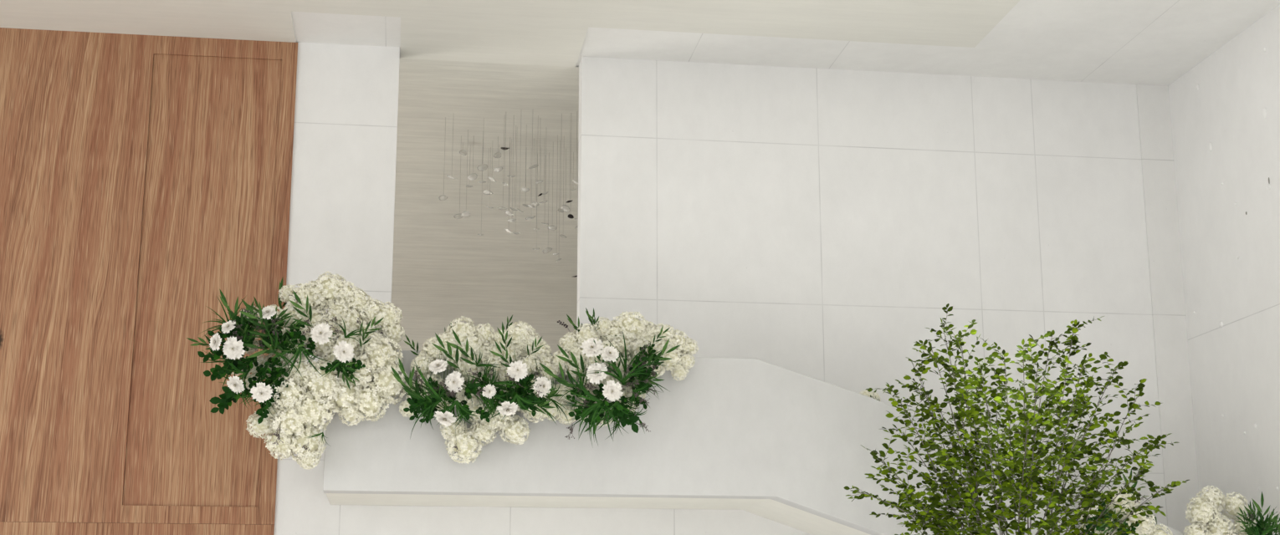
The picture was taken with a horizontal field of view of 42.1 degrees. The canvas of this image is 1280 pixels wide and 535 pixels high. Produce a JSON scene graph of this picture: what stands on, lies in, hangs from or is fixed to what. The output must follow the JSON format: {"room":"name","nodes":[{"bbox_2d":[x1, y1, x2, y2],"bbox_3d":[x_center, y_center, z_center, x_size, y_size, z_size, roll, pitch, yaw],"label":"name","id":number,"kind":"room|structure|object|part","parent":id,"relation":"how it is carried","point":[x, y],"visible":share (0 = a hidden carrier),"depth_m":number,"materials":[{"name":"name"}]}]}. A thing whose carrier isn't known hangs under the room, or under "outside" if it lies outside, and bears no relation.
{"room":"wedding hall","nodes":[
{"label":"wedding hall","id":0,"kind":"room"},
{"bbox_2d":[0,27,297,534],"bbox_3d":[-6.967,1.236,13.290,8.011,6.789,0.220,2,-13,-8],"label":"cladding","id":1,"kind":"object","parent":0,"point":[143,178],"visible":0.95,"depth_m":13.87,"materials":[{"name":"brown wood"}]},
{"bbox_3d":[-3.666,2.034,13.597,1.084,0.140,0.220,2,-13,-8],"label":"rail","id":2,"kind":"part","parent":1,"relation":"part of","materials":[{"name":"brown wood"}]},
{"bbox_3d":[-3.668,0.084,14.059,1.082,3.869,0.200,2,-13,-8],"label":"inset panel","id":3,"kind":"part","parent":1,"relation":"part of","materials":[{"name":"brown wood"}]},
{"bbox_2d":[273,41,399,534],"bbox_3d":[-2.572,1.236,13.981,0.881,7.101,0.250,2,-13,-8],"label":"wall pier","id":4,"kind":"object","parent":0,"point":[343,179],"depth_m":14.29,"materials":[{"name":"concrete"}]},
{"bbox_2d":[390,58,578,353],"bbox_3d":[-1.922,2.025,16.696,11.000,6.789,5.150,2,-13,-8],"label":"wall","id":5,"kind":"structure","parent":0,"point":[443,272],"depth_m":19.37,"materials":[{"name":"paint"}]},
{"bbox_2d":[438,195,447,200],"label":"chandelier","id":6,"kind":"object","parent":5,"relation":"hanging from","point":[442,197],"depth_m":16.34,"materials":[{"name":"clear glass"}]},
{"bbox_3d":[-1.935,-0.682,16.345,0.092,0.018,0.083,8,-39,-27],"label":"glass dish","id":7,"kind":"part","parent":6,"relation":"part of","materials":[{"name":"white"}]},
{"bbox_2d":[453,210,471,219],"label":"chandelier","id":8,"kind":"object","parent":5,"relation":"hanging from","point":[466,214],"depth_m":16.74,"materials":[{"name":"clear glass"}]},
{"bbox_3d":[-1.843,-0.520,16.931,0.110,0.021,0.099,-17,-29,5],"label":"glass dish","id":9,"kind":"part","parent":8,"relation":"part of","materials":[{"name":"white"}]},
{"bbox_3d":[-1.752,-0.530,16.723,0.096,0.021,0.107,-5,-34,-1],"label":"glass dish","id":10,"kind":"part","parent":8,"relation":"part of","materials":[{"name":"white"}]},
{"bbox_2d":[459,149,466,155],"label":"chandelier","id":11,"kind":"object","parent":5,"relation":"hanging from","point":[463,152],"depth_m":17.32,"materials":[{"name":"clear glass"}]},
{"bbox_3d":[-1.849,-1.194,17.340,0.085,0.018,0.094,16,-33,-2],"label":"glass dish","id":12,"kind":"part","parent":11,"relation":"part of","materials":[{"name":"white"}]},
{"bbox_2d":[466,155,477,180],"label":"chandelier","id":13,"kind":"object","parent":5,"relation":"hanging from","point":[473,176],"depth_m":17.02,"materials":[{"name":"clear glass"}]},
{"bbox_3d":[-1.716,-0.925,17.027,0.111,0.021,0.100,-35,-41,25],"label":"glass dish","id":14,"kind":"part","parent":13,"relation":"part of","materials":[{"name":"white"}]},
{"bbox_2d":[476,158,496,184],"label":"chandelier","id":15,"kind":"object","parent":5,"relation":"hanging from","point":[483,167],"depth_m":16.47,"materials":[{"name":"grey metal"}]},
{"bbox_3d":[-1.557,-0.985,16.438,0.113,0.022,0.102,-27,-39,20],"label":"glass dish","id":16,"kind":"part","parent":15,"relation":"part of","materials":[{"name":"white"}]},
{"bbox_3d":[-1.479,-1.023,17.372,0.109,0.021,0.087,-29,-34,35],"label":"glass dish","id":17,"kind":"part","parent":15,"relation":"part of","materials":[{"name":"white"}]},
{"bbox_2d":[482,183,493,194],"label":"chandelier","id":18,"kind":"object","parent":5,"relation":"hanging from","point":[485,192],"depth_m":17.42,"materials":[{"name":"glass"}]},
{"bbox_3d":[-1.598,-0.783,17.451,0.113,0.022,0.113,2,-25,11],"label":"glass dish","id":19,"kind":"part","parent":18,"relation":"part of","materials":[{"name":"white"}]},
{"bbox_2d":[490,132,517,172],"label":"chandelier","id":20,"kind":"object","parent":5,"relation":"hanging from","point":[498,155],"depth_m":17.12,"materials":[{"name":"grey metal"}]},
{"bbox_3d":[-1.465,-1.152,17.103,0.083,0.018,0.092,6,-43,-24],"label":"glass dish","id":21,"kind":"part","parent":20,"relation":"part of","materials":[{"name":"white"}]},
{"bbox_2d":[497,175,523,222],"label":"chandelier","id":22,"kind":"object","parent":5,"relation":"hanging from","point":[509,213],"depth_m":16.59,"materials":[{"name":"clear glass"}]},
{"bbox_3d":[-1.341,-0.574,16.239,0.097,0.021,0.108,-8,-14,40],"label":"glass dish","id":23,"kind":"part","parent":22,"relation":"part of","materials":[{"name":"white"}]},
{"bbox_3d":[-1.340,-0.545,16.995,0.093,0.018,0.093,26,-33,3],"label":"glass dish","id":24,"kind":"part","parent":22,"relation":"part of","materials":[{"name":"white"}]},
{"bbox_3d":[-1.250,-0.458,16.219,0.087,0.019,0.096,8,-26,-39],"label":"glass dish","id":25,"kind":"part","parent":22,"relation":"part of","materials":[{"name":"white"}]},
{"bbox_2d":[519,144,549,230],"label":"chandelier","id":26,"kind":"object","parent":5,"relation":"hanging from","point":[535,204],"depth_m":17.01,"materials":[{"name":"grey metal"}]},
{"bbox_3d":[-1.145,-0.776,16.608,0.083,0.016,0.083,-27,-44,36],"label":"glass dish","id":27,"kind":"part","parent":26,"relation":"part of","materials":[{"name":"white"}]},
{"bbox_3d":[-1.052,-0.478,16.035,0.112,0.022,0.112,-10,12,23],"label":"glass dish","id":28,"kind":"part","parent":26,"relation":"part of","materials":[{"name":"white"}]},
{"bbox_3d":[-1.100,-1.038,17.149,0.112,0.022,0.112,-14,-6,-36],"label":"glass dish","id":29,"kind":"part","parent":26,"relation":"part of","materials":[{"name":"white"}]},
{"bbox_3d":[-1.077,-0.652,17.123,0.079,0.015,0.079,-11,-41,24],"label":"glass dish","id":30,"kind":"part","parent":26,"relation":"part of","materials":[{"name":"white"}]},
{"bbox_2d":[542,247,552,254],"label":"chandelier","id":31,"kind":"object","parent":5,"relation":"hanging from","point":[547,250],"depth_m":17.45,"materials":[{"name":"clear glass"}]},
{"bbox_3d":[-0.971,-0.175,17.464,0.110,0.021,0.110,-39,-32,28],"label":"glass dish","id":32,"kind":"part","parent":31,"relation":"part of","materials":[{"name":"white"}]},
{"bbox_3d":[-0.905,-0.404,17.118,0.092,0.018,0.092,-13,-34,21],"label":"glass dish","id":33,"kind":"part","parent":31,"relation":"part of","materials":[{"name":"white"}]},
{"bbox_2d":[541,137,578,238],"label":"chandelier","id":34,"kind":"object","parent":5,"relation":"hanging from","point":[565,208],"depth_m":17.06,"materials":[{"name":"grey metal"}]},
{"bbox_3d":[-0.779,-0.612,17.422,0.089,0.021,0.111,-28,-55,30],"label":"glass dish","id":35,"kind":"part","parent":34,"relation":"part of","materials":[{"name":"white"}]},
{"bbox_2d":[565,122,578,190],"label":"chandelier","id":36,"kind":"object","parent":5,"relation":"hanging from","point":[576,182],"depth_m":16.30,"materials":[{"name":"clear glass"}]},
{"bbox_2d":[0,0,1019,66],"bbox_3d":[-2.764,-3.983,5.826,13.901,0.012,18.250,2,-13,-8],"label":"ceiling","id":37,"kind":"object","parent":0,"point":[549,33],"visible":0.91,"depth_m":14.00,"materials":[{"name":"paint"}]},
{"bbox_2d":[383,56,1167,534],"bbox_3d":[1.559,1.371,14.566,7.468,7.101,0.250,2,-13,-8],"label":"wall","id":38,"kind":"structure","parent":0,"point":[815,223],"depth_m":14.89,"materials":[{"name":"concrete"}]},
{"bbox_2d":[322,349,1185,534],"bbox_3d":[1.302,2.084,13.558,7.613,2.465,1.299,2,-13,-8],"label":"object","id":39,"kind":"structure","parent":38,"relation":"attached to","point":[768,441],"depth_m":12.96,"materials":[{"name":"concrete"}]},
{"bbox_2d":[186,271,409,470],"bbox_3d":[-2.518,0.729,12.341,1.631,1.522,0.707,6,-14,-25],"label":"flower arrangement","id":40,"kind":"object","parent":39,"relation":"on","point":[298,415],"visible":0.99,"depth_m":12.30,"materials":[{"name":"white plant"}]},
{"bbox_2d":[390,315,576,464],"bbox_3d":[-1.165,0.885,12.530,1.424,1.180,0.810,2,-13,-8],"label":"flower arrangement","id":41,"kind":"object","parent":39,"relation":"on","point":[466,349],"visible":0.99,"depth_m":12.48,"materials":[{"name":"white plant"}]},
{"bbox_2d":[539,307,698,445],"bbox_3d":[-0.149,0.844,12.699,1.244,1.162,0.854,1,-13,-3],"label":"flower arrangement","id":42,"kind":"object","parent":39,"relation":"on","point":[647,347],"visible":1,"depth_m":12.64,"materials":[{"name":"white plant"}]},
{"bbox_2d":[860,389,880,401],"bbox_3d":[1.840,1.051,13.351,0.188,0.142,0.146,2,-13,-8],"label":"flower arrangement","id":43,"kind":"object","parent":39,"relation":"on","point":[872,395],"visible":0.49,"depth_m":13.31,"materials":[{"name":"white plant"}]},
{"bbox_2d":[1058,468,1172,534],"bbox_3d":[3.725,1.935,13.117,1.068,0.707,0.493,7,-15,-29],"label":"flower arrangement","id":44,"kind":"object","parent":39,"relation":"on","point":[1143,529],"visible":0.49,"depth_m":13.06,"materials":[{"name":"white plant"}]},
{"bbox_2d":[1182,486,1279,534],"bbox_3d":[4.728,2.047,13.157,0.792,0.656,0.772,3,-13,-11],"label":"flower arrangement","id":45,"kind":"object","parent":39,"relation":"on","point":[1203,509],"visible":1,"depth_m":13.16,"materials":[{"name":"white plant"}]},
{"bbox_2d":[1136,83,1202,534],"bbox_3d":[4.819,1.594,14.864,0.317,6.801,0.012,2,-13,-8],"label":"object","id":46,"kind":"structure","parent":38,"relation":"attached to","point":[1174,384],"depth_m":15.16,"materials":[{"name":"concrete"}]},
{"bbox_2d":[291,0,1279,85],"bbox_3d":[-1.990,-3.360,8.987,16.360,0.200,24.400,2,-13,-8],"label":"ceiling","id":47,"kind":"structure","parent":0,"point":[1130,42],"depth_m":14.57,"materials":[{"name":"paint"}]},
{"bbox_2d":[1168,4,1279,534],"bbox_3d":[6.411,-0.550,6.269,0.312,7.101,18.000,2,-13,-8],"label":"wall","id":48,"kind":"structure","parent":0,"point":[1225,110],"depth_m":14.28,"materials":[{"name":"concrete"}]},
{"bbox_3d":[-1.990,3.461,7.407,16.360,0.200,24.400,2,-13,-8],"label":"floor","id":49,"kind":"structure","parent":0,"visible":0},
{"bbox_2d":[843,303,1189,534],"bbox_3d":[2.733,2.216,11.658,2.608,4.142,1.693,2,-13,-8],"label":"potted tree","id":50,"kind":"object","parent":49,"relation":"on","point":[1029,478],"visible":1,"depth_m":11.80,"materials":[{"name":"green plant"}]}
]}

